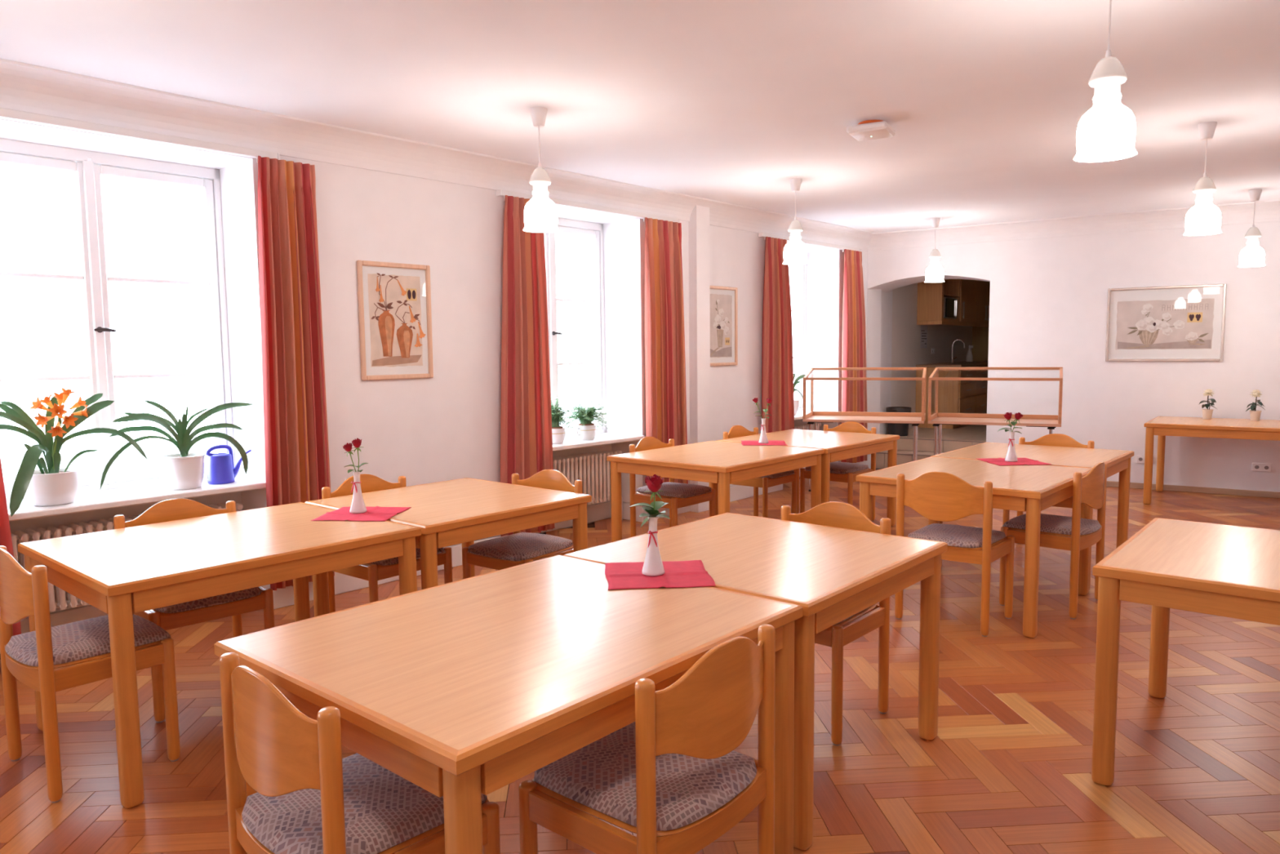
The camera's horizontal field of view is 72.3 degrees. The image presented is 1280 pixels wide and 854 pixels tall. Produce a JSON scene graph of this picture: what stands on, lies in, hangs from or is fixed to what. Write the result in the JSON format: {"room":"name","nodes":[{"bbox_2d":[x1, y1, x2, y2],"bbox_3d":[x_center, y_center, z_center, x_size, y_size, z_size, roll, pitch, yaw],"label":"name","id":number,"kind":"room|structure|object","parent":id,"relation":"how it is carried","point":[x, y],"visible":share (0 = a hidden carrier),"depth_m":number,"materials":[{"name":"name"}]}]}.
{"room":"dining hall","nodes":[
{"label":"dining hall","id":0,"kind":"room"},
{"bbox_2d":[0,119,881,613],"bbox_3d":[-1.605,-0.492,6.000,0.600,3.000,13.000,4,7,41],"label":"wall","id":1,"kind":"structure","parent":0,"point":[446,426],"depth_m":5.86,"materials":[{"name":"paint"}]},
{"bbox_2d":[0,107,279,520],"bbox_3d":[-2.943,-0.532,4.354,0.544,1.880,2.204,4,7,41],"label":"window","id":2,"kind":"structure","parent":1,"relation":"in","point":[140,486],"depth_m":4.71,"materials":[{"name":"white paint"}]},
{"bbox_2d":[0,457,21,635],"bbox_3d":[-3.139,-0.160,3.712,0.111,2.422,0.719,4,7,41],"label":"curtain","id":3,"kind":"object","parent":2,"relation":"hanging from","point":[6,540],"visible":0.2,"depth_m":4.01,"materials":[{"name":"red fabric"}]},
{"bbox_2d":[0,386,147,516],"bbox_3d":[-2.834,0.095,4.340,0.314,0.583,0.668,4,7,41],"label":"potted plant","id":4,"kind":"object","parent":2,"relation":"on","point":[53,485],"visible":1,"depth_m":4.27,"materials":[{"name":"green plant"}]},
{"bbox_2d":[100,400,253,489],"bbox_3d":[-2.516,0.095,4.752,0.218,0.484,0.801,4,7,41],"label":"potted plant","id":5,"kind":"object","parent":2,"relation":"on","point":[184,470],"visible":0.98,"depth_m":4.75,"materials":[{"name":"green plant"}]},
{"bbox_2d":[205,444,251,484],"bbox_3d":[-2.346,0.205,5.008,0.142,0.215,0.255,4,7,41],"label":"watering can","id":6,"kind":"object","parent":2,"relation":"on","point":[221,469],"visible":0.96,"depth_m":4.92,"materials":[{"name":"blue plastic"}]},
{"bbox_2d":[256,155,334,590],"bbox_3d":[-1.983,-0.289,5.019,0.121,2.422,0.405,4,7,41],"label":"curtain","id":7,"kind":"object","parent":2,"relation":"hanging from","point":[297,464],"visible":0.8,"depth_m":4.98,"materials":[{"name":"red fabric"}]},
{"bbox_2d":[356,260,433,380],"bbox_3d":[-1.549,-0.672,5.576,0.024,0.735,0.524,4,7,41],"label":"framed picture","id":8,"kind":"object","parent":1,"relation":"attached to","point":[394,299],"visible":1,"depth_m":5.57,"materials":[{"name":"beige paper"}]},
{"bbox_2d":[367,272,425,367],"bbox_3d":[-1.544,-0.678,5.588,0.004,0.585,0.411,4,7,41],"label":"print","id":9,"kind":"object","parent":8,"relation":"attached to","point":[397,334],"depth_m":5.57},
{"bbox_2d":[0,58,880,250],"bbox_3d":[-1.390,-1.685,5.522,0.232,0.174,12.750,4,7,41],"label":"trim","id":10,"kind":"structure","parent":1,"relation":"attached to","point":[25,87],"depth_m":5.13,"materials":[{"name":"paint"}]},
{"bbox_2d":[20,460,866,633],"bbox_3d":[-1.622,0.892,5.897,0.391,0.162,12.620,4,7,41],"label":"baseboard","id":11,"kind":"structure","parent":1,"relation":"attached to","point":[282,597],"depth_m":5.59,"materials":[{"name":"white paint"}]},
{"bbox_2d":[496,189,679,451],"bbox_3d":[-0.506,-0.804,7.098,0.544,1.880,1.984,4,7,41],"label":"window","id":12,"kind":"structure","parent":1,"relation":"in","point":[571,441],"depth_m":7.26,"materials":[{"name":"white paint"}]},
{"bbox_2d":[500,195,554,537],"bbox_3d":[-0.826,-0.419,6.320,0.111,2.422,0.518,4,7,41],"label":"curtain","id":13,"kind":"object","parent":12,"relation":"hanging from","point":[526,418],"visible":0.8,"depth_m":6.27,"materials":[{"name":"red fabric"}]},
{"bbox_2d":[551,394,575,444],"bbox_3d":[-0.677,-0.066,6.870,0.318,0.385,0.332,-4,6,-35],"label":"potted fern","id":14,"kind":"object","parent":12,"relation":"on","point":[558,433],"visible":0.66,"depth_m":6.82,"materials":[{"name":"green plant"}]},
{"bbox_2d":[551,427,565,444],"bbox_3d":[-0.656,0.066,6.892,0.160,0.119,0.194,4,7,41],"label":"pot","id":15,"kind":"object","parent":14,"relation":"on","point":[558,434],"depth_m":6.82,"materials":[{"name":"white ceramic"}]},
{"bbox_2d":[562,400,609,439],"bbox_3d":[-0.441,-0.061,7.149,0.384,0.322,0.446,4,7,41],"label":"potted fern","id":16,"kind":"object","parent":12,"relation":"on","point":[586,429],"visible":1,"depth_m":7.08,"materials":[{"name":"green plant"}]},
{"bbox_2d":[576,424,595,439],"bbox_3d":[-0.447,0.042,7.127,0.160,0.119,0.194,4,7,41],"label":"pot","id":17,"kind":"object","parent":16,"relation":"on","point":[584,432],"depth_m":7.07,"materials":[{"name":"white ceramic"}]},
{"bbox_2d":[643,217,688,484],"bbox_3d":[0.225,-0.536,7.496,0.114,2.422,0.524,4,7,41],"label":"curtain","id":18,"kind":"object","parent":12,"relation":"hanging from","point":[664,307],"visible":0.73,"depth_m":7.44,"materials":[{"name":"red fabric"}]},
{"bbox_2d":[688,204,710,512],"bbox_3d":[0.539,-0.615,7.899,0.130,2.760,0.230,4,7,41],"label":"pillar","id":19,"kind":"structure","parent":1,"relation":"attached to","point":[699,223],"depth_m":7.83,"materials":[{"name":"paint"}]},
{"bbox_2d":[710,285,737,365],"bbox_3d":[0.751,-0.939,8.165,0.024,0.735,0.524,4,7,41],"label":"framed picture","id":20,"kind":"object","parent":1,"relation":"attached to","point":[723,300],"visible":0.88,"depth_m":8.21,"materials":[{"name":"beige paper"}]},
{"bbox_2d":[710,293,732,357],"bbox_3d":[0.748,-0.941,8.167,0.004,0.588,0.386,4,7,41],"label":"print","id":21,"kind":"object","parent":20,"relation":"attached to","point":[721,310],"depth_m":8.18},
{"bbox_2d":[758,232,860,420],"bbox_3d":[1.667,-1.047,9.543,0.544,1.880,2.004,4,7,41],"label":"window","id":22,"kind":"structure","parent":1,"relation":"in","point":[802,268],"depth_m":10.06,"materials":[{"name":"white paint"}]},
{"bbox_2d":[761,236,794,432],"bbox_3d":[1.390,-0.666,8.814,0.122,2.422,0.562,4,7,41],"label":"curtain","id":23,"kind":"object","parent":22,"relation":"hanging from","point":[777,365],"visible":0.84,"depth_m":8.73,"materials":[{"name":"red fabric"}]},
{"bbox_2d":[793,373,805,415],"bbox_3d":[1.641,-0.352,9.435,0.180,0.446,0.442,4,7,41],"label":"potted plant","id":24,"kind":"object","parent":22,"relation":"on","point":[796,381],"visible":0.34,"depth_m":9.43,"materials":[{"name":"green plant"}]},
{"bbox_2d":[840,248,867,462],"bbox_3d":[2.461,-0.786,10.018,0.105,2.422,0.572,4,7,41],"label":"curtain","id":25,"kind":"object","parent":22,"relation":"hanging from","point":[854,393],"visible":0.83,"depth_m":9.92,"materials":[{"name":"red fabric"}]},
{"bbox_2d":[0,0,1279,232],"bbox_3d":[2.138,-1.668,3.424,9.000,0.100,14.400,4,7,41],"label":"ceiling","id":26,"kind":"structure","parent":0,"point":[729,101],"depth_m":4.23,"materials":[{"name":"paint"}]},
{"bbox_2d":[523,106,559,232],"bbox_3d":[-0.539,-1.383,4.715,0.196,0.638,0.196,4,7,41],"label":"pendant lamp","id":27,"kind":"object","parent":26,"relation":"hanging from","point":[540,213],"visible":1,"depth_m":4.67,"materials":[{"name":"white plastic"}]},
{"bbox_2d":[782,177,808,264],"bbox_3d":[1.201,-1.586,6.764,0.196,0.638,0.196,4,7,41],"label":"pendant lamp","id":28,"kind":"object","parent":26,"relation":"hanging from","point":[795,251],"visible":1,"depth_m":6.72,"materials":[{"name":"white plastic"}]},
{"bbox_2d":[846,120,895,141],"bbox_3d":[1.336,-1.716,5.059,0.230,0.078,0.230,2,6,29],"label":"smoke detector","id":29,"kind":"object","parent":26,"relation":"attached to","point":[868,130],"visible":1,"depth_m":4.99,"materials":[{"name":"white plastic"}]},
{"bbox_2d":[924,217,944,282],"bbox_3d":[3.002,-1.798,8.911,0.196,0.638,0.196,4,7,41],"label":"pendant lamp","id":30,"kind":"object","parent":26,"relation":"hanging from","point":[934,273],"visible":1,"depth_m":8.87,"materials":[{"name":"white plastic"}]},
{"bbox_2d":[1073,0,1137,162],"bbox_3d":[1.604,-1.253,2.999,0.196,0.638,0.196,4,7,41],"label":"pendant lamp","id":31,"kind":"object","parent":26,"relation":"hanging from","point":[1106,132],"visible":1,"depth_m":2.97,"materials":[{"name":"white plastic"}]},
{"bbox_2d":[1183,121,1222,235],"bbox_3d":[3.344,-1.468,5.185,0.196,0.638,0.196,4,7,41],"label":"pendant lamp","id":32,"kind":"object","parent":26,"relation":"hanging from","point":[1204,218],"visible":1,"depth_m":5.15,"materials":[{"name":"white plastic"}]},
{"bbox_2d":[1238,189,1265,266],"bbox_3d":[5.231,-1.693,7.469,0.196,0.638,0.196,4,7,41],"label":"pendant lamp","id":33,"kind":"object","parent":26,"relation":"hanging from","point":[1252,255],"visible":1,"depth_m":7.43,"materials":[{"name":"white plastic"}]},
{"bbox_2d":[0,469,1279,853],"bbox_3d":[1.980,1.148,3.840,9.300,0.060,14.200,4,7,41],"label":"floor","id":34,"kind":"structure","parent":0,"point":[1006,769],"depth_m":3.31,"materials":[{"name":"brown wood"}]},
{"bbox_2d":[0,545,180,802],"bbox_3d":[-2.000,0.806,3.167,0.505,0.830,0.481,4,7,41],"label":"dining chair","id":35,"kind":"object","parent":34,"relation":"on","point":[31,658],"visible":0.82,"depth_m":2.98,"materials":[{"name":"brown wood"}]},
{"bbox_2d":[4,613,170,666],"bbox_3d":[-1.998,0.756,3.167,0.425,0.044,0.466,4,7,41],"label":"seat cushion","id":36,"kind":"object","parent":35,"relation":"on","point":[81,642],"depth_m":3.08,"materials":[{"name":"fabric"}]},
{"bbox_2d":[10,502,243,612],"bbox_3d":[-2.753,0.784,4.710,0.224,0.615,1.270,4,7,41],"label":"radiator","id":37,"kind":"object","parent":34,"relation":"on","point":[60,598],"visible":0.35,"depth_m":4.40,"materials":[{"name":"white metal"}]},
{"bbox_2d":[113,498,274,722],"bbox_3d":[-1.917,0.749,3.794,0.481,0.830,0.505,4,7,44],"label":"dining chair","id":38,"kind":"object","parent":34,"relation":"on","point":[236,603],"visible":0.31,"depth_m":3.71,"materials":[{"name":"brown wood"}]},
{"bbox_2d":[154,586,262,613],"bbox_3d":[-1.914,0.700,3.785,0.466,0.044,0.425,4,7,44],"label":"seat cushion","id":39,"kind":"object","parent":38,"relation":"on","point":[255,593],"depth_m":3.63,"materials":[{"name":"fabric"}]},
{"bbox_2d":[17,502,421,808],"bbox_3d":[-1.662,0.807,3.554,0.993,0.750,1.167,4,7,41],"label":"dining table","id":40,"kind":"object","parent":34,"relation":"on","point":[120,572],"visible":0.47,"depth_m":3.23,"materials":[{"name":"brown wood"}]},
{"bbox_2d":[218,652,500,853],"bbox_3d":[-0.635,0.895,2.003,0.505,0.830,0.481,4,7,43],"label":"dining chair","id":41,"kind":"object","parent":34,"relation":"on","point":[308,798],"visible":0.84,"depth_m":1.85,"materials":[{"name":"brown wood"}]},
{"bbox_2d":[241,752,487,853],"bbox_3d":[-0.632,0.846,2.004,0.425,0.044,0.466,4,7,43],"label":"seat cushion","id":42,"kind":"object","parent":41,"relation":"on","point":[385,812],"depth_m":1.90,"materials":[{"name":"fabric"}]},
{"bbox_2d":[321,473,452,613],"bbox_3d":[-1.299,0.676,4.532,0.481,0.830,0.505,3,7,39],"label":"dining chair","id":43,"kind":"object","parent":34,"relation":"on","point":[374,571],"visible":0.25,"depth_m":4.46,"materials":[{"name":"brown wood"}]},
{"bbox_2d":[368,546,444,565],"bbox_3d":[-1.294,0.627,4.525,0.466,0.044,0.425,3,7,39],"label":"seat cushion","id":44,"kind":"object","parent":43,"relation":"on","point":[440,551],"depth_m":4.29,"materials":[{"name":"fabric"}]},
{"bbox_2d":[304,477,591,617],"bbox_3d":[-0.940,0.726,4.376,0.993,0.750,0.996,4,7,41],"label":"dining table","id":45,"kind":"object","parent":34,"relation":"on","point":[464,511],"visible":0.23,"depth_m":4.21,"materials":[{"name":"brown wood"}]},
{"bbox_2d":[311,506,411,520],"bbox_3d":[-1.248,0.388,3.942,0.336,0.007,0.336,0,5,6],"label":"napkin","id":46,"kind":"object","parent":45,"relation":"on","point":[377,513],"visible":0.88,"depth_m":3.92,"materials":[{"name":"red fabric"}]},
{"bbox_2d":[349,471,366,513],"bbox_3d":[-1.279,0.293,3.965,0.075,0.187,0.075,0,5,11],"label":"flower vase","id":47,"kind":"object","parent":46,"relation":"on","point":[357,505],"visible":0.99,"depth_m":3.95,"materials":[{"name":"white ceramic"}]},
{"bbox_2d":[342,442,355,473],"bbox_3d":[-1.308,0.174,3.951,0.063,0.208,0.052,4,7,41],"label":"rose","id":48,"kind":"object","parent":47,"relation":"in","point":[348,446],"visible":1,"depth_m":3.94,"materials":[{"name":"red plant"}]},
{"bbox_2d":[351,437,368,471],"bbox_3d":[-1.273,0.163,3.958,0.072,0.229,0.058,2,6,24],"label":"rose","id":49,"kind":"object","parent":47,"relation":"in","point":[357,442],"visible":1,"depth_m":3.94,"materials":[{"name":"red plant"}]},
{"bbox_2d":[213,555,803,853],"bbox_3d":[-0.305,0.897,2.382,0.993,0.750,1.207,4,7,41],"label":"dining table","id":50,"kind":"object","parent":34,"relation":"on","point":[463,690],"visible":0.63,"depth_m":2.09,"materials":[{"name":"brown wood"}]},
{"bbox_2d":[604,560,715,589],"bbox_3d":[0.056,0.473,2.828,0.336,0.007,0.336,-1,5,-5],"label":"napkin","id":51,"kind":"object","parent":50,"relation":"on","point":[692,573],"visible":0.94,"depth_m":2.80,"materials":[{"name":"red fabric"}]},
{"bbox_2d":[641,516,664,576],"bbox_3d":[0.042,0.381,2.827,0.075,0.187,0.075,-1,5,1],"label":"flower vase","id":52,"kind":"object","parent":51,"relation":"on","point":[653,566],"visible":0.98,"depth_m":2.81,"materials":[{"name":"white ceramic"}]},
{"bbox_2d":[629,474,670,528],"bbox_3d":[0.032,0.259,2.814,0.125,0.213,0.076,-2,5,-12],"label":"rose","id":53,"kind":"object","parent":52,"relation":"in","point":[654,484],"visible":1,"depth_m":2.81,"materials":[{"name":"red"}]},
{"bbox_2d":[462,469,582,578],"bbox_3d":[-0.614,0.662,4.598,0.505,0.830,0.481,3,6,37],"label":"dining chair","id":54,"kind":"object","parent":34,"relation":"on","point":[518,548],"visible":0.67,"depth_m":4.54,"materials":[{"name":"brown wood"}]},
{"bbox_2d":[467,532,573,560],"bbox_3d":[-0.617,0.614,4.588,0.425,0.044,0.466,3,6,37],"label":"seat cushion","id":55,"kind":"object","parent":54,"relation":"on","point":[517,546],"depth_m":4.49,"materials":[{"name":"fabric"}]},
{"bbox_2d":[552,450,622,519],"bbox_3d":[-0.564,0.539,7.174,0.224,0.615,1.130,4,7,41],"label":"radiator","id":56,"kind":"object","parent":34,"relation":"on","point":[593,469],"visible":0.42,"depth_m":7.21,"materials":[{"name":"white metal"}]},
{"bbox_2d":[518,623,775,853],"bbox_3d":[0.026,0.876,2.135,0.481,0.830,0.505,4,7,41],"label":"dining chair","id":57,"kind":"object","parent":34,"relation":"on","point":[673,777],"visible":0.97,"depth_m":1.98,"materials":[{"name":"brown wood"}]},
{"bbox_2d":[533,721,756,831],"bbox_3d":[0.020,0.827,2.133,0.466,0.044,0.425,4,7,41],"label":"seat cushion","id":58,"kind":"object","parent":57,"relation":"on","point":[597,779],"depth_m":2.03,"materials":[{"name":"fabric"}]},
{"bbox_2d":[629,436,715,537],"bbox_3d":[0.237,0.496,6.353,0.481,0.830,0.505,4,7,40],"label":"dining chair","id":59,"kind":"object","parent":34,"relation":"on","point":[677,495],"visible":0.7,"depth_m":6.27,"materials":[{"name":"brown wood"}]},
{"bbox_2d":[636,481,711,497],"bbox_3d":[0.242,0.447,6.346,0.466,0.044,0.425,4,7,40],"label":"seat cushion","id":60,"kind":"object","parent":59,"relation":"on","point":[670,489],"depth_m":6.23,"materials":[{"name":"fabric"}]},
{"bbox_2d":[606,440,824,542],"bbox_3d":[0.550,0.550,6.156,0.993,0.750,1.215,4,7,41],"label":"dining table","id":61,"kind":"object","parent":34,"relation":"on","point":[723,464],"visible":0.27,"depth_m":5.91,"materials":[{"name":"brown wood"}]},
{"bbox_2d":[563,512,947,850],"bbox_3d":[0.436,0.814,3.220,0.993,0.750,1.024,4,7,40],"label":"dining table","id":62,"kind":"object","parent":34,"relation":"on","point":[835,574],"visible":0.57,"depth_m":3.04,"materials":[{"name":"brown wood"}]},
{"bbox_2d":[723,425,796,517],"bbox_3d":[0.989,0.410,7.219,0.481,0.830,0.505,4,7,40],"label":"dining chair","id":63,"kind":"object","parent":34,"relation":"on","point":[735,431],"visible":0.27,"depth_m":7.12,"materials":[{"name":"brown wood"}]},
{"bbox_2d":[760,470,794,478],"bbox_3d":[0.994,0.361,7.212,0.466,0.044,0.425,4,7,40],"label":"seat cushion","id":64,"kind":"object","parent":63,"relation":"on","point":[789,473],"depth_m":7.04,"materials":[{"name":"fabric"}]},
{"bbox_2d":[715,428,899,526],"bbox_3d":[1.360,0.460,7.062,0.993,0.750,1.198,4,7,41],"label":"dining table","id":65,"kind":"object","parent":34,"relation":"on","point":[837,446],"visible":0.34,"depth_m":6.90,"materials":[{"name":"brown wood"}]},
{"bbox_2d":[741,440,786,445],"bbox_3d":[0.940,0.119,6.668,0.336,0.007,0.336,0,5,5],"label":"napkin","id":66,"kind":"object","parent":65,"relation":"on","point":[744,442],"visible":0.9,"depth_m":6.64,"materials":[{"name":"red fabric"}]},
{"bbox_2d":[758,417,768,443],"bbox_3d":[0.938,0.029,6.651,0.075,0.187,0.075,2,6,31],"label":"flower vase","id":67,"kind":"object","parent":66,"relation":"on","point":[763,437],"visible":1,"depth_m":6.63,"materials":[{"name":"white ceramic"}]},
{"bbox_2d":[781,501,891,745],"bbox_3d":[0.685,0.744,3.521,0.505,0.830,0.481,4,7,41],"label":"dining chair","id":68,"kind":"object","parent":34,"relation":"on","point":[832,513],"visible":0.31,"depth_m":3.49,"materials":[{"name":"brown wood"}]},
{"bbox_2d":[835,606,870,624],"bbox_3d":[0.679,0.696,3.513,0.425,0.044,0.466,4,7,41],"label":"seat cushion","id":69,"kind":"object","parent":68,"relation":"on","point":[858,615],"depth_m":3.35,"materials":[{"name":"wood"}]},
{"bbox_2d":[800,421,875,520],"bbox_3d":[1.677,0.384,7.422,0.505,0.830,0.481,4,7,43],"label":"dining chair","id":70,"kind":"object","parent":34,"relation":"on","point":[843,472],"visible":0.53,"depth_m":7.38,"materials":[{"name":"brown wood"}]},
{"bbox_2d":[804,462,868,473],"bbox_3d":[1.672,0.336,7.414,0.425,0.044,0.466,4,7,43],"label":"seat cushion","id":71,"kind":"object","parent":70,"relation":"on","point":[835,467],"depth_m":7.29,"materials":[{"name":"fabric"}]},
{"bbox_2d":[802,367,926,491],"bbox_3d":[2.285,0.030,8.916,1.165,1.256,0.548,1,5,19],"label":"display case","id":72,"kind":"object","parent":34,"relation":"on","point":[812,417],"visible":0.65,"depth_m":8.88,"materials":[{"name":"brown wood"}]},
{"bbox_2d":[894,471,1014,636],"bbox_3d":[1.698,0.626,4.715,0.505,0.830,0.481,4,7,40],"label":"dining chair","id":73,"kind":"object","parent":34,"relation":"on","point":[943,496],"visible":0.93,"depth_m":4.52,"materials":[{"name":"brown wood"}]},
{"bbox_2d":[907,523,1005,547],"bbox_3d":[1.700,0.577,4.716,0.425,0.044,0.466,4,7,40],"label":"seat cushion","id":74,"kind":"object","parent":73,"relation":"on","point":[955,535],"depth_m":4.62,"materials":[{"name":"fabric"}]},
{"bbox_2d":[855,456,1091,637],"bbox_3d":[1.950,0.631,5.076,0.993,0.750,1.063,4,7,41],"label":"dining table","id":75,"kind":"object","parent":34,"relation":"on","point":[1033,489],"visible":0.65,"depth_m":4.81,"materials":[{"name":"brown wood"}]},
{"bbox_2d":[928,367,1062,455],"bbox_3d":[3.430,0.056,8.483,1.165,1.256,0.548,2,6,25],"label":"display case","id":76,"kind":"object","parent":34,"relation":"on","point":[937,419],"visible":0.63,"depth_m":8.48,"materials":[{"name":"brown wood"}]},
{"bbox_2d":[929,442,1133,589],"bbox_3d":[2.636,0.551,5.894,0.993,0.750,1.059,4,7,40],"label":"dining table","id":77,"kind":"object","parent":34,"relation":"on","point":[1117,460],"visible":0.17,"depth_m":5.90,"materials":[{"name":"brown wood"}]},
{"bbox_2d":[977,457,1051,465],"bbox_3d":[2.319,0.213,5.453,0.336,0.007,0.336,-1,5,-3],"label":"napkin","id":78,"kind":"object","parent":77,"relation":"on","point":[999,461],"visible":0.91,"depth_m":5.43,"materials":[{"name":"red fabric"}]},
{"bbox_2d":[1004,431,1017,462],"bbox_3d":[2.316,0.120,5.459,0.075,0.187,0.075,2,6,31],"label":"flower vase","id":79,"kind":"object","parent":78,"relation":"on","point":[1011,456],"visible":1,"depth_m":5.44,"materials":[{"name":"white ceramic"}]},
{"bbox_2d":[1002,433,1094,525],"bbox_3d":[2.887,0.480,6.201,0.505,0.830,0.481,3,6,38],"label":"dining chair","id":80,"kind":"object","parent":34,"relation":"on","point":[1052,439],"visible":0.14,"depth_m":6.31,"materials":[{"name":"brown wood"}]},
{"bbox_2d":[999,462,1106,618],"bbox_3d":[2.356,0.595,4.990,0.481,0.830,0.505,4,7,43],"label":"dining chair","id":81,"kind":"object","parent":34,"relation":"on","point":[1090,490],"visible":0.84,"depth_m":4.78,"materials":[{"name":"brown wood"}]},
{"bbox_2d":[1002,513,1101,534],"bbox_3d":[2.350,0.545,4.989,0.466,0.044,0.425,4,7,43],"label":"seat cushion","id":82,"kind":"object","parent":81,"relation":"on","point":[1051,524],"depth_m":4.90,"materials":[{"name":"fabric"}]},
{"bbox_2d":[1091,517,1279,785],"bbox_3d":[2.210,0.815,2.997,0.993,0.750,1.032,4,7,40],"label":"dining table","id":83,"kind":"object","parent":34,"relation":"on","point":[1222,570],"visible":1,"depth_m":2.90,"materials":[{"name":"brown wood"}]},
{"bbox_2d":[1142,416,1279,504],"bbox_3d":[5.368,0.328,8.040,1.200,0.750,0.950,3,6,37],"label":"dining table","id":84,"kind":"object","parent":34,"relation":"on","point":[1161,426],"visible":1,"depth_m":7.92,"materials":[{"name":"brown wood"}]},
{"bbox_2d":[1198,388,1216,419],"bbox_3d":[5.392,-0.217,8.315,0.135,0.286,0.155,-4,6,-36],"label":"potted flower","id":85,"kind":"object","parent":84,"relation":"on","point":[1206,413],"visible":1,"depth_m":8.29,"materials":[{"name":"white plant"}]},
{"bbox_2d":[1245,389,1264,421],"bbox_3d":[5.686,-0.202,8.096,0.150,0.289,0.144,-4,6,-33],"label":"potted flower","id":86,"kind":"object","parent":84,"relation":"on","point":[1255,415],"visible":1,"depth_m":8.07,"materials":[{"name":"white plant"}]},
{"bbox_2d":[866,284,893,434],"bbox_3d":[2.740,-0.979,10.906,0.500,3.000,0.950,3,6,33],"label":"wall","id":87,"kind":"structure","parent":0,"point":[886,296],"depth_m":10.96,"materials":[{"name":"paint"}]},
{"bbox_2d":[890,283,972,428],"bbox_3d":[4.299,-1.228,13.218,0.550,2.950,4.650,3,6,33],"label":"wall","id":88,"kind":"structure","parent":0,"point":[906,352],"depth_m":11.75,"materials":[{"name":"white paint"}]},
{"bbox_2d":[920,324,927,348],"bbox_3d":[3.949,-1.257,12.178,0.002,0.320,0.340,3,6,33],"label":"paper notice","id":89,"kind":"object","parent":88,"relation":"attached to","point":[923,342],"visible":1,"depth_m":12.18,"materials":[{"name":"white"}]},
{"bbox_2d":[916,279,990,327],"bbox_3d":[4.696,-1.890,12.934,0.368,0.800,2.900,3,6,33],"label":"upper cabinet","id":90,"kind":"object","parent":88,"relation":"attached to","point":[972,296],"visible":0.79,"depth_m":12.46,"materials":[{"name":"brown wood"}]},
{"bbox_2d":[943,297,957,319],"bbox_3d":[4.180,-1.641,12.145,0.335,0.285,0.660,3,6,33],"label":"microwave","id":91,"kind":"object","parent":90,"relation":"in","point":[950,304],"visible":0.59,"depth_m":11.98,"materials":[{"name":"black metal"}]},
{"bbox_2d":[899,424,986,441],"bbox_3d":[5.226,0.026,12.214,2.900,0.110,4.703,3,6,33],"label":"floor","id":92,"kind":"structure","parent":0,"point":[975,433],"depth_m":11.10,"materials":[{"name":"brown wood"}]},
{"bbox_2d":[885,406,911,435],"bbox_3d":[3.227,-0.070,10.939,0.306,0.352,0.311,3,6,33],"label":"waste bin","id":93,"kind":"object","parent":92,"relation":"on","point":[901,429],"visible":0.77,"depth_m":10.84,"materials":[{"name":"black plastic"}]},
{"bbox_2d":[915,364,987,428],"bbox_3d":[4.810,-0.507,12.993,0.604,0.822,2.900,3,6,33],"label":"base cabinet","id":94,"kind":"object","parent":92,"relation":"on","point":[953,396],"visible":0.64,"depth_m":11.85,"materials":[{"name":"brown wood"}]},
{"bbox_2d":[915,360,987,367],"bbox_3d":[4.805,-0.936,12.960,0.598,0.036,2.950,3,6,33],"label":"countertop","id":95,"kind":"structure","parent":94,"relation":"on","point":[963,363],"depth_m":11.92,"materials":[{"name":"brown wood"}]},
{"bbox_2d":[972,326,988,360],"bbox_3d":[6.714,-1.318,13.929,3.800,2.950,0.201,3,6,33],"label":"wall","id":96,"kind":"structure","parent":0,"point":[980,335],"depth_m":14.51,"materials":[{"name":"brown"}]},
{"bbox_2d":[866,221,1279,492],"bbox_3d":[6.353,-0.794,8.398,9.500,3.000,0.720,3,6,33],"label":"wall","id":97,"kind":"structure","parent":0,"point":[1048,296],"depth_m":8.94,"materials":[{"name":"paint"}]},
{"bbox_2d":[875,437,986,469],"bbox_3d":[3.595,0.345,10.581,1.410,0.402,0.764,3,6,33],"label":"tiles","id":98,"kind":"structure","parent":97,"relation":"attached to","point":[904,446],"depth_m":10.53,"materials":[{"name":"brown tile"}]},
{"bbox_2d":[868,199,1279,250],"bbox_3d":[6.182,-1.974,7.824,8.650,0.174,0.233,3,6,33],"label":"trim","id":99,"kind":"structure","parent":97,"relation":"attached to","point":[1268,211],"depth_m":9.04,"materials":[{"name":"paint"}]},
{"bbox_2d":[1105,283,1226,361],"bbox_3d":[5.199,-1.022,8.691,1.009,0.742,0.024,3,6,33],"label":"framed picture","id":100,"kind":"object","parent":97,"relation":"attached to","point":[1186,322],"visible":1,"depth_m":8.68,"materials":[{"name":"beige paper"}]},
{"bbox_2d":[1115,298,1214,349],"bbox_3d":[5.199,-1.015,8.696,0.832,0.492,0.004,3,6,33],"label":"print","id":101,"kind":"object","parent":100,"relation":"attached to","point":[1140,323],"depth_m":8.69,"materials":[{"name":"paper"}]},
{"bbox_2d":[1106,480,1279,497],"bbox_3d":[6.823,0.682,7.790,7.130,0.058,0.023,3,6,33],"label":"baseboard","id":102,"kind":"structure","parent":97,"relation":"attached to","point":[1109,483],"depth_m":8.59,"materials":[{"name":"brown wood"}]},
{"bbox_2d":[1252,462,1271,471],"bbox_3d":[5.928,0.385,8.352,0.150,0.080,0.013,3,6,33],"label":"wall socket","id":103,"kind":"object","parent":97,"relation":"attached to","point":[1263,467],"visible":1,"depth_m":8.35,"materials":[{"name":"white plastic"}]},
{"label":"outside","id":104,"kind":"structure","parent":0,"visible":0},
{"bbox_2d":[0,406,591,481],"bbox_3d":[-4.232,4.681,10.784,100.000,0.200,110.000,4,7,41],"label":"ground","id":105,"kind":"structure","parent":104,"point":[153,450],"depth_m":47.90,"materials":[{"name":"grey"}]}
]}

